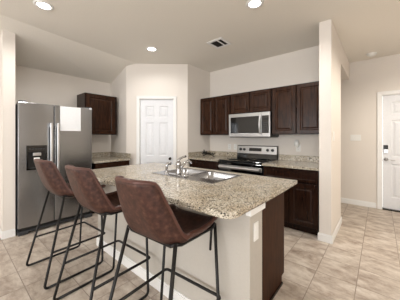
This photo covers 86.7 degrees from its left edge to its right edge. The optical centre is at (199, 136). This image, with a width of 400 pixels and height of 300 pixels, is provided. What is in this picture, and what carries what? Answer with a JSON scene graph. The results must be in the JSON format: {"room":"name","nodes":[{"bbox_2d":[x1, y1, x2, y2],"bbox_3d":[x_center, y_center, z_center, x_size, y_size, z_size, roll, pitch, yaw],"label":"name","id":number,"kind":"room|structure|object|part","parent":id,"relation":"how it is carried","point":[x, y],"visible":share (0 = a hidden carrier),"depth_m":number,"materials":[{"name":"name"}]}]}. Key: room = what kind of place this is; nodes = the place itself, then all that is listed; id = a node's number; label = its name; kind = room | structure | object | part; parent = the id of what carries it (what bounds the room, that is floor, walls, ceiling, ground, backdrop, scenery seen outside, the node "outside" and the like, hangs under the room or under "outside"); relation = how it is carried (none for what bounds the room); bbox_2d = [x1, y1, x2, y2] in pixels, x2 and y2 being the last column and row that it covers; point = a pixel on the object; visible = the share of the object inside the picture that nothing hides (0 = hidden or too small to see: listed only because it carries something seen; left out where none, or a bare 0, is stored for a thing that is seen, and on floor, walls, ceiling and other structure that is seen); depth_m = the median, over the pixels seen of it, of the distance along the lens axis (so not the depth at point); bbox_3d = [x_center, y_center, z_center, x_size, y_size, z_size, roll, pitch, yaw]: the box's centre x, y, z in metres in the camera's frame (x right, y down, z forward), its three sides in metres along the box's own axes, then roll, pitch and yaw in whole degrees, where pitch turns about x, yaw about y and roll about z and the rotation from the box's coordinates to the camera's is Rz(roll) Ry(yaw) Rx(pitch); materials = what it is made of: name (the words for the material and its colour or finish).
{"room":"kitchen","nodes":[
{"label":"kitchen","id":0,"kind":"room"},
{"bbox_2d":[0,30,14,230],"bbox_3d":[-2.754,-0.044,2.983,0.740,2.688,0.124,0,0,40],"label":"wall partition","id":1,"kind":"structure","parent":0,"point":[7,40],"depth_m":2.75,"materials":[{"name":"paint"}]},
{"bbox_2d":[0,228,14,239],"bbox_3d":[-2.753,1.250,2.974,0.753,0.100,0.137,0,0,40],"label":"baseboard","id":2,"kind":"structure","parent":1,"relation":"attached to","point":[8,233],"depth_m":2.72,"materials":[{"name":"white paint"}]},
{"bbox_2d":[15,65,110,152],"bbox_3d":[-4.128,0.077,2.013,0.100,2.445,6.930,0,0,40],"label":"wall","id":3,"kind":"structure","parent":0,"point":[32,85],"depth_m":3.78,"materials":[{"name":"paint"}]},
{"bbox_2d":[77,92,116,134],"bbox_3d":[-2.001,-0.422,4.143,0.388,0.755,0.609,0,0,40],"label":"upper cabinet","id":4,"kind":"object","parent":3,"relation":"attached to","point":[104,108],"visible":0.74,"depth_m":4.01,"materials":[{"name":"brown wood"}]},
{"bbox_3d":[-2.203,-0.422,3.918,0.361,0.745,0.004,0,0,40],"label":"panel","id":5,"kind":"part","parent":4,"relation":"part of","materials":[{"name":"brown wood"}]},
{"bbox_3d":[-1.872,-0.423,4.011,0.020,0.730,0.540,0,0,40],"label":"door","id":6,"kind":"part","parent":4,"relation":"part of","materials":[{"name":"brown wood"}]},
{"bbox_2d":[92,152,109,156],"bbox_3d":[-2.127,0.361,4.277,0.022,0.093,0.683,0,0,40],"label":"backsplash","id":7,"kind":"structure","parent":3,"relation":"attached to","point":[98,154],"depth_m":4.36,"materials":[{"name":"stone"}]},
{"bbox_2d":[111,67,125,152],"bbox_3d":[-1.645,-0.048,4.384,0.620,2.695,0.100,0,0,40],"label":"wall","id":8,"kind":"structure","parent":0,"point":[118,86],"depth_m":4.29,"materials":[{"name":"paint"}]},
{"bbox_2d":[126,64,187,166],"bbox_3d":[-0.844,-0.069,4.213,1.197,2.738,0.100,0,0,-2],"label":"wall","id":9,"kind":"structure","parent":0,"point":[141,79],"depth_m":4.16,"materials":[{"name":"paint"}]},
{"bbox_2d":[110,152,130,157],"bbox_3d":[-1.612,0.361,4.274,0.768,0.093,0.022,0,0,40],"label":"backsplash","id":10,"kind":"structure","parent":9,"relation":"attached to","point":[115,154],"depth_m":4.24,"materials":[{"name":"stone"}]},
{"bbox_2d":[140,100,172,164],"bbox_3d":[-0.857,0.280,4.168,0.651,2.028,0.102,0,0,-2],"label":"door","id":11,"kind":"structure","parent":9,"relation":"in","point":[156,115],"depth_m":4.19,"materials":[{"name":"white paint"}]},
{"bbox_2d":[136,96,176,164],"bbox_3d":[-0.852,0.247,4.202,0.780,2.105,0.121,0,0,-2],"label":"trim","id":12,"kind":"structure","parent":9,"relation":"attached to","point":[174,98],"depth_m":4.16,"materials":[{"name":"white paint"}]},
{"bbox_2d":[188,64,209,166],"bbox_3d":[-0.019,-0.071,4.523,0.100,2.743,0.815,0,0,40],"label":"wall","id":13,"kind":"structure","parent":0,"point":[198,79],"depth_m":4.38,"materials":[{"name":"paint"}]},
{"bbox_2d":[188,151,209,156],"bbox_3d":[-0.004,0.352,4.444,0.022,0.095,0.693,0,0,40],"label":"backsplash","id":14,"kind":"structure","parent":13,"relation":"attached to","point":[190,154],"depth_m":4.32,"materials":[{"name":"stone"}]},
{"bbox_2d":[0,0,399,83],"bbox_3d":[-0.286,-1.327,0.590,7.800,0.431,9.730,0,0,40],"label":"ceiling","id":15,"kind":"structure","parent":0,"point":[95,40],"depth_m":2.87,"materials":[{"name":"paint"}]},
{"bbox_2d":[33,0,53,10],"bbox_3d":[-1.713,-1.439,2.325,0.188,0.008,0.188,0,0,40],"label":"recessed light","id":16,"kind":"object","parent":15,"relation":"in","point":[43,5],"visible":1,"depth_m":2.32,"materials":[{"name":"white paint"}]},
{"bbox_2d":[146,47,157,51],"bbox_3d":[-0.789,-1.439,3.475,0.188,0.008,0.188,0,0,40],"label":"recessed light","id":17,"kind":"object","parent":15,"relation":"in","point":[152,49],"visible":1,"depth_m":3.48,"materials":[{"name":"white paint"}]},
{"bbox_2d":[207,37,230,48],"bbox_3d":[0.294,-1.438,3.258,0.275,0.010,0.280,0,0,40],"label":"ceiling vent","id":18,"kind":"object","parent":15,"relation":"in","point":[218,43],"visible":1,"depth_m":3.25,"materials":[{"name":"white metal"}]},
{"bbox_2d":[246,0,263,8],"bbox_3d":[0.592,-1.439,2.291,0.188,0.008,0.188,0,0,40],"label":"recessed light","id":19,"kind":"object","parent":15,"relation":"in","point":[251,4],"visible":1,"depth_m":2.29,"materials":[{"name":"white paint"}]},
{"bbox_2d":[366,52,376,56],"bbox_3d":[2.969,-1.421,3.671,0.150,0.044,0.150,0,0,40],"label":"smoke detector","id":20,"kind":"object","parent":15,"relation":"attached to","point":[371,54],"visible":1,"depth_m":3.64,"materials":[{"name":"white plastic"}]},
{"bbox_2d":[0,203,399,299],"bbox_3d":[-0.286,1.350,0.590,7.800,0.100,9.730,0,0,40],"label":"floor","id":21,"kind":"structure","parent":0,"point":[362,262],"depth_m":2.13,"materials":[{"name":"tile"}]},
{"bbox_2d":[15,100,91,235],"bbox_3d":[-2.339,0.409,3.349,0.840,1.782,0.938,0,0,40],"label":"refrigerator","id":22,"kind":"object","parent":21,"relation":"on","point":[38,135],"visible":0.8,"depth_m":2.96,"materials":[{"name":"grey metal"}]},
{"bbox_3d":[-2.257,0.371,2.926,0.068,1.667,0.399,0,0,40],"label":"freezer door","id":23,"kind":"part","parent":22,"relation":"part of","materials":[{"name":"silver metal"}]},
{"bbox_3d":[-2.112,0.240,3.011,0.056,0.880,0.032,0,0,40],"label":"handle","id":24,"kind":"part","parent":22,"relation":"part of","materials":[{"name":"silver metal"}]},
{"bbox_3d":[-2.084,1.258,3.126,0.038,0.025,0.928,0,0,40],"label":"kick rail","id":25,"kind":"part","parent":22,"relation":"part of","materials":[{"name":"black plastic"}]},
{"bbox_3d":[-2.058,0.240,3.074,0.056,0.880,0.032,0,0,40],"label":"handle","id":26,"kind":"part","parent":22,"relation":"part of","materials":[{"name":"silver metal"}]},
{"bbox_2d":[60,106,80,130],"bbox_3d":[-1.960,-0.274,3.216,0.002,0.363,0.280,0,0,40],"label":"paper sheet","id":27,"kind":"object","parent":22,"relation":"attached to","point":[70,117],"visible":1,"depth_m":3.21,"materials":[{"name":"white paper"}]},
{"bbox_3d":[-1.955,0.371,3.283,0.068,1.667,0.521,0,0,40],"label":"fridge door","id":28,"kind":"part","parent":22,"relation":"part of","materials":[{"name":"silver metal"}]},
{"bbox_2d":[26,159,105,289],"bbox_3d":[-1.348,0.754,2.179,0.549,1.092,0.584,0,0,38],"label":"bar stool","id":29,"kind":"object","parent":21,"relation":"on","point":[50,176],"visible":0.66,"depth_m":1.97,"materials":[{"name":"brown leather"}]},
{"bbox_3d":[-1.653,0.923,2.170,0.203,0.754,0.032,0,0,-32],"label":"leg","id":30,"kind":"part","parent":29,"relation":"part of","materials":[{"name":"black metal"}]},
{"bbox_3d":[-1.281,0.923,1.881,0.032,0.754,0.203,0,0,17],"label":"leg","id":31,"kind":"part","parent":29,"relation":"part of","materials":[{"name":"black metal"}]},
{"bbox_3d":[-1.410,0.924,2.502,0.088,0.753,0.042,0,0,-5],"label":"leg","id":32,"kind":"part","parent":29,"relation":"part of","materials":[{"name":"black metal"}]},
{"bbox_3d":[-1.020,0.924,2.199,0.042,0.753,0.088,0,0,-9],"label":"leg","id":33,"kind":"part","parent":29,"relation":"part of","materials":[{"name":"black metal"}]},
{"bbox_2d":[53,165,150,299],"bbox_3d":[-0.766,0.754,1.729,0.549,1.092,0.584,0,0,38],"label":"bar stool","id":34,"kind":"object","parent":21,"relation":"on","point":[88,191],"visible":0.75,"depth_m":1.54,"materials":[{"name":"brown leather"}]},
{"bbox_3d":[-1.071,0.923,1.720,0.203,0.754,0.032,0,0,-32],"label":"leg","id":35,"kind":"part","parent":34,"relation":"part of","materials":[{"name":"black metal"}]},
{"bbox_3d":[-0.699,0.923,1.431,0.032,0.754,0.203,0,0,17],"label":"leg","id":36,"kind":"part","parent":34,"relation":"part of","materials":[{"name":"black metal"}]},
{"bbox_3d":[-0.566,0.556,1.651,0.020,0.034,0.350,0,0,41],"label":"seat rail","id":37,"kind":"part","parent":34,"relation":"part of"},
{"bbox_3d":[-0.828,0.924,2.051,0.088,0.753,0.042,0,0,-5],"label":"leg","id":38,"kind":"part","parent":34,"relation":"part of","materials":[{"name":"black metal"}]},
{"bbox_3d":[-0.438,0.924,1.749,0.042,0.753,0.088,0,0,-9],"label":"leg","id":39,"kind":"part","parent":34,"relation":"part of","materials":[{"name":"black metal"}]},
{"bbox_2d":[92,160,129,213],"bbox_3d":[-1.830,0.870,4.035,0.728,0.860,0.668,0,0,40],"label":"base cabinet","id":40,"kind":"object","parent":21,"relation":"on","point":[117,163],"visible":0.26,"depth_m":3.75,"materials":[{"name":"brown wood"}]},
{"bbox_2d":[92,152,130,163],"bbox_3d":[-1.832,0.378,4.028,0.795,0.125,0.683,0,0,40],"label":"countertop","id":41,"kind":"structure","parent":40,"relation":"on","point":[98,157],"depth_m":4.14,"materials":[{"name":"stone"}]},
{"bbox_3d":[-1.560,0.532,3.807,0.020,0.156,0.636,0,0,40],"label":"drawer","id":42,"kind":"part","parent":40,"relation":"part of","materials":[{"name":"brown wood"}]},
{"bbox_2d":[109,175,220,299],"bbox_3d":[-0.217,0.754,1.283,0.549,1.092,0.584,0,0,37],"label":"bar stool","id":43,"kind":"object","parent":21,"relation":"on","point":[147,212],"visible":0.98,"depth_m":1.10,"materials":[{"name":"brown leather"}]},
{"bbox_3d":[-0.522,0.923,1.269,0.203,0.754,0.032,0,0,-33],"label":"leg","id":44,"kind":"part","parent":43,"relation":"part of","materials":[{"name":"black metal"}]},
{"bbox_3d":[-0.285,0.924,1.605,0.088,0.753,0.042,0,0,-6],"label":"leg","id":45,"kind":"part","parent":43,"relation":"part of","materials":[{"name":"black metal"}]},
{"bbox_3d":[-0.145,0.923,0.987,0.032,0.754,0.203,0,0,16],"label":"leg","id":46,"kind":"part","parent":43,"relation":"part of","materials":[{"name":"black metal"}]},
{"bbox_3d":[-0.015,0.556,1.209,0.020,0.034,0.350,0,0,40],"label":"seat rail","id":47,"kind":"part","parent":43,"relation":"part of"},
{"bbox_3d":[0.111,0.924,1.309,0.042,0.753,0.088,0,0,-10],"label":"leg","id":48,"kind":"part","parent":43,"relation":"part of","materials":[{"name":"black metal"}]},
{"bbox_2d":[96,182,283,299],"bbox_3d":[-0.200,0.862,2.215,2.026,0.877,0.851,0,0,40],"label":"kitchen island","id":49,"kind":"object","parent":21,"relation":"on","point":[250,245],"visible":0.5,"depth_m":1.57,"materials":[{"name":"paint"}]},
{"bbox_3d":[-0.414,1.250,1.965,2.022,0.100,0.188,0,0,40],"label":"baseboard","id":50,"kind":"part","parent":49,"relation":"part of","materials":[{"name":"white paint"}]},
{"bbox_2d":[92,162,296,218],"bbox_3d":[-0.271,0.405,2.147,2.068,0.034,1.115,0,0,40],"label":"island countertop","id":51,"kind":"structure","parent":49,"relation":"on","point":[232,198],"depth_m":1.60,"materials":[{"name":"stone"}]},
{"bbox_2d":[169,155,191,176],"bbox_3d":[-0.164,0.283,2.164,0.256,0.200,0.214,0,0,40],"label":"faucet","id":52,"kind":"object","parent":51,"relation":"on","point":[179,166],"visible":1,"depth_m":2.09,"materials":[{"name":"silver metal"}]},
{"bbox_3d":[-0.214,0.377,2.105,0.256,0.012,0.056,0,0,40],"label":"plate","id":53,"kind":"part","parent":52,"relation":"part of","materials":[{"name":"silver metal"}]},
{"bbox_3d":[-0.149,0.283,2.174,0.034,0.097,0.180,0,0,44],"label":"spout","id":54,"kind":"part","parent":52,"relation":"part of","materials":[{"name":"silver metal"}]},
{"bbox_2d":[153,168,242,183],"bbox_3d":[-0.043,0.469,2.203,0.815,0.172,0.495,0,0,40],"label":"sink","id":55,"kind":"object","parent":51,"relation":"in","point":[212,177],"visible":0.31,"depth_m":2.25,"materials":[{"name":"silver metal"}]},
{"bbox_2d":[164,162,171,173],"bbox_3d":[-0.338,0.321,2.225,0.074,0.123,0.047,0,0,-38],"label":"sprayer","id":56,"kind":"object","parent":55,"relation":"on","point":[167,163],"visible":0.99,"depth_m":2.21,"materials":[{"name":"silver metal"}]},
{"bbox_3d":[-0.161,0.470,2.365,0.368,0.170,0.352,0,0,40],"label":"bowl","id":57,"kind":"part","parent":55,"relation":"part of","materials":[{"name":"silver metal"}]},
{"bbox_3d":[0.137,0.470,2.113,0.368,0.170,0.352,0,0,40],"label":"bowl","id":58,"kind":"part","parent":55,"relation":"part of","materials":[{"name":"silver metal"}]},
{"bbox_3d":[0.350,0.445,1.325,0.036,0.044,0.207,0,0,40],"label":"cap trim","id":59,"kind":"part","parent":49,"relation":"part of","materials":[{"name":"white paint"}]},
{"bbox_2d":[254,221,258,241],"bbox_3d":[0.348,0.584,1.315,0.006,0.112,0.060,0,0,40],"label":"outlet","id":60,"kind":"object","parent":49,"relation":"attached to","point":[256,223],"depth_m":1.31,"materials":[{"name":"white plastic"}]},
{"bbox_3d":[0.555,0.862,1.687,0.008,0.877,0.639,0,0,40],"label":"panel","id":61,"kind":"part","parent":49,"relation":"part of","materials":[{"name":"brown wood"}]},
{"bbox_3d":[0.544,1.289,1.657,0.014,0.022,0.579,0,0,40],"label":"shoe moulding","id":62,"kind":"part","parent":49,"relation":"part of","materials":[{"name":"brown wood"}]},
{"bbox_2d":[189,159,218,169],"bbox_3d":[0.268,0.866,4.223,0.722,0.868,0.663,0,0,40],"label":"base cabinet","id":63,"kind":"object","parent":21,"relation":"on","point":[213,165],"visible":0.21,"depth_m":3.94,"materials":[{"name":"brown wood"}]},
{"bbox_2d":[188,151,236,161],"bbox_3d":[0.269,0.368,4.224,0.722,0.127,0.720,0,0,40],"label":"countertop","id":64,"kind":"structure","parent":63,"relation":"on","point":[218,155],"depth_m":4.32,"materials":[{"name":"stone"}]},
{"bbox_2d":[202,150,214,156],"bbox_3d":[0.160,0.324,4.314,0.364,0.147,0.095,0,0,40],"label":"ornament","id":65,"kind":"object","parent":64,"relation":"on","point":[203,151],"visible":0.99,"depth_m":4.32,"materials":[{"name":"brown metal"}]},
{"bbox_2d":[218,145,277,175],"bbox_3d":[0.839,0.715,3.709,0.802,1.110,0.746,0,0,40],"label":"range","id":66,"kind":"object","parent":21,"relation":"on","point":[249,159],"visible":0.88,"depth_m":3.69,"materials":[{"name":"grey metal"}]},
{"bbox_3d":[0.618,0.505,3.448,0.742,0.032,0.061,0,0,40],"label":"handle","id":67,"kind":"part","parent":66,"relation":"part of","materials":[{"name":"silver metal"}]},
{"bbox_3d":[0.637,0.507,3.471,0.794,0.065,0.006,0,0,40],"label":"door trim","id":68,"kind":"part","parent":66,"relation":"part of","materials":[{"name":"silver metal"}]},
{"bbox_3d":[0.651,0.750,3.487,0.794,0.640,0.040,0,0,40],"label":"oven door","id":69,"kind":"part","parent":66,"relation":"part of","materials":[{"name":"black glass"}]},
{"bbox_2d":[219,157,275,163],"bbox_3d":[0.832,0.402,3.700,0.802,0.021,0.610,0,0,40],"label":"cooktop","id":70,"kind":"object","parent":66,"relation":"in","point":[234,160],"depth_m":3.65,"materials":[{"name":"black ceramic"}]},
{"bbox_2d":[263,166,318,235],"bbox_3d":[1.455,0.866,3.216,0.764,0.868,0.663,0,0,40],"label":"base cabinet","id":71,"kind":"object","parent":21,"relation":"on","point":[301,201],"visible":0.41,"depth_m":2.87,"materials":[{"name":"brown wood"}]},
{"bbox_3d":[1.105,0.910,3.091,0.360,0.570,0.020,0,0,40],"label":"door","id":72,"kind":"part","parent":71,"relation":"part of","materials":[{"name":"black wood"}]},
{"bbox_2d":[262,154,318,170],"bbox_3d":[1.456,0.368,3.217,0.764,0.127,0.720,0,0,40],"label":"countertop","id":73,"kind":"structure","parent":71,"relation":"on","point":[285,161],"depth_m":3.33,"materials":[{"name":"stone"}]},
{"bbox_3d":[1.247,0.525,2.970,0.732,0.159,0.020,0,0,40],"label":"drawer","id":74,"kind":"part","parent":71,"relation":"part of","materials":[{"name":"black wood"}]},
{"bbox_3d":[1.389,0.910,2.850,0.360,0.570,0.020,0,0,40],"label":"door","id":75,"kind":"part","parent":71,"relation":"part of","materials":[{"name":"black wood"}]},
{"bbox_2d":[210,45,318,159],"bbox_3d":[1.133,-0.071,4.022,2.305,2.743,0.090,0,0,40],"label":"wall","id":76,"kind":"structure","parent":0,"point":[300,66],"depth_m":3.82,"materials":[{"name":"paint"}]},
{"bbox_2d":[200,94,230,134],"bbox_3d":[0.395,-0.422,4.357,0.741,0.765,0.353,0,0,40],"label":"upper cabinet","id":77,"kind":"object","parent":76,"relation":"attached to","point":[215,112],"visible":0.8,"depth_m":4.20,"materials":[{"name":"brown wood"}]},
{"bbox_3d":[0.148,-0.422,4.348,0.352,0.741,0.020,0,0,40],"label":"door","id":78,"kind":"part","parent":77,"relation":"part of","materials":[{"name":"brown wood"}]},
{"bbox_3d":[0.426,-0.422,4.113,0.352,0.741,0.020,0,0,40],"label":"door","id":79,"kind":"part","parent":77,"relation":"part of","materials":[{"name":"brown wood"}]},
{"bbox_2d":[210,151,236,156],"bbox_3d":[0.494,0.352,4.490,0.722,0.095,0.022,0,0,40],"label":"backsplash","id":80,"kind":"structure","parent":76,"relation":"attached to","point":[219,153],"depth_m":4.46,"materials":[{"name":"stone"}]},
{"bbox_2d":[231,88,271,113],"bbox_3d":[0.980,-0.614,3.861,0.787,0.383,0.353,0,0,40],"label":"upper cabinet","id":81,"kind":"object","parent":76,"relation":"attached to","point":[258,100],"visible":0.77,"depth_m":3.69,"materials":[{"name":"brown wood"}]},
{"bbox_3d":[0.725,-0.614,3.859,0.376,0.359,0.020,0,0,40],"label":"door","id":82,"kind":"part","parent":81,"relation":"part of","materials":[{"name":"brown wood"}]},
{"bbox_2d":[229,111,278,136],"bbox_3d":[0.947,-0.204,3.821,0.787,0.424,0.456,0,0,40],"label":"microwave","id":83,"kind":"object","parent":81,"relation":"attached to","point":[258,124],"visible":0.98,"depth_m":3.65,"materials":[{"name":"silver metal"}]},
{"bbox_3d":[0.790,-0.210,3.749,0.642,0.412,0.030,0,0,40],"label":"door","id":84,"kind":"part","parent":83,"relation":"part of","materials":[{"name":"silver metal"}]},
{"bbox_3d":[0.992,-0.209,3.525,0.026,0.329,0.062,0,0,40],"label":"handle","id":85,"kind":"part","parent":83,"relation":"part of","materials":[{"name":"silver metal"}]},
{"bbox_3d":[1.091,-0.210,3.493,0.142,0.412,0.030,0,0,40],"label":"control panel","id":86,"kind":"part","parent":83,"relation":"part of","materials":[{"name":"silver metal"}]},
{"bbox_3d":[1.020,-0.614,3.608,0.376,0.359,0.020,0,0,40],"label":"door","id":87,"kind":"part","parent":81,"relation":"part of","materials":[{"name":"brown wood"}]},
{"bbox_2d":[272,81,318,134],"bbox_3d":[1.575,-0.422,3.357,0.764,0.765,0.353,0,0,40],"label":"upper cabinet","id":88,"kind":"object","parent":76,"relation":"attached to","point":[295,108],"visible":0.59,"depth_m":3.24,"materials":[{"name":"brown wood"}]},
{"bbox_3d":[1.324,-0.422,3.351,0.364,0.741,0.020,0,0,40],"label":"door","id":89,"kind":"part","parent":88,"relation":"part of","materials":[{"name":"brown wood"}]},
{"bbox_3d":[1.610,-0.422,3.108,0.364,0.741,0.020,0,0,40],"label":"door","id":90,"kind":"part","parent":88,"relation":"part of","materials":[{"name":"brown wood"}]},
{"bbox_2d":[294,140,298,147],"bbox_3d":[1.605,0.110,3.523,0.080,0.130,0.046,0,0,40],"label":"air freshener","id":91,"kind":"object","parent":76,"relation":"attached to","point":[296,142],"visible":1,"depth_m":3.51,"materials":[{"name":"white plastic"}]},
{"bbox_2d":[279,154,318,162],"bbox_3d":[1.682,0.352,3.483,0.764,0.095,0.022,0,0,40],"label":"backsplash","id":92,"kind":"structure","parent":76,"relation":"attached to","point":[281,157],"depth_m":3.50,"materials":[{"name":"stone"}]},
{"bbox_2d":[319,19,348,235],"bbox_3d":[2.205,-0.071,3.401,0.135,2.743,2.020,0,0,40],"label":"wall","id":93,"kind":"structure","parent":0,"point":[333,60],"depth_m":2.66,"materials":[{"name":"paint"}]},
{"bbox_2d":[318,216,341,243],"bbox_3d":[1.817,1.250,2.943,0.161,0.100,0.846,0,0,40],"label":"baseboard","id":94,"kind":"structure","parent":93,"relation":"attached to","point":[323,237],"depth_m":2.64,"materials":[{"name":"white paint"}]},
{"bbox_2d":[341,54,399,207],"bbox_3d":[3.553,-0.071,3.648,5.900,2.743,0.100,0,0,40],"label":"wall","id":95,"kind":"structure","parent":0,"point":[369,77],"depth_m":3.99,"materials":[{"name":"paint"}]},
{"bbox_2d":[350,135,360,140],"bbox_3d":[2.981,0.015,4.061,0.165,0.115,0.010,0,0,40],"label":"light switch","id":96,"kind":"object","parent":95,"relation":"attached to","point":[352,137],"visible":1,"depth_m":4.06,"materials":[{"name":"white plastic"}]},
{"bbox_2d":[341,197,375,207],"bbox_3d":[3.478,1.250,3.637,5.800,0.100,0.013,0,0,40],"label":"baseboard","id":97,"kind":"structure","parent":95,"relation":"attached to","point":[343,200],"depth_m":4.03,"materials":[{"name":"white paint"}]},
{"bbox_2d":[377,90,399,208],"bbox_3d":[3.647,0.242,3.554,1.035,2.115,0.121,0,0,40],"label":"trim","id":98,"kind":"structure","parent":95,"relation":"attached to","point":[393,92],"depth_m":3.83,"materials":[{"name":"white paint"}]},
{"bbox_2d":[382,94,399,209],"bbox_3d":[3.634,0.268,3.541,0.888,2.020,0.089,0,0,40],"label":"door","id":99,"kind":"structure","parent":95,"relation":"in","point":[391,103],"depth_m":3.76,"materials":[{"name":"white paint"}]},
{"bbox_2d":[382,207,399,211],"bbox_3d":[3.644,1.290,3.551,0.891,0.020,0.110,0,0,40],"label":"threshold","id":100,"kind":"object","parent":95,"relation":"attached to","point":[382,207],"depth_m":3.74,"materials":[{"name":"brown metal"}]}
]}

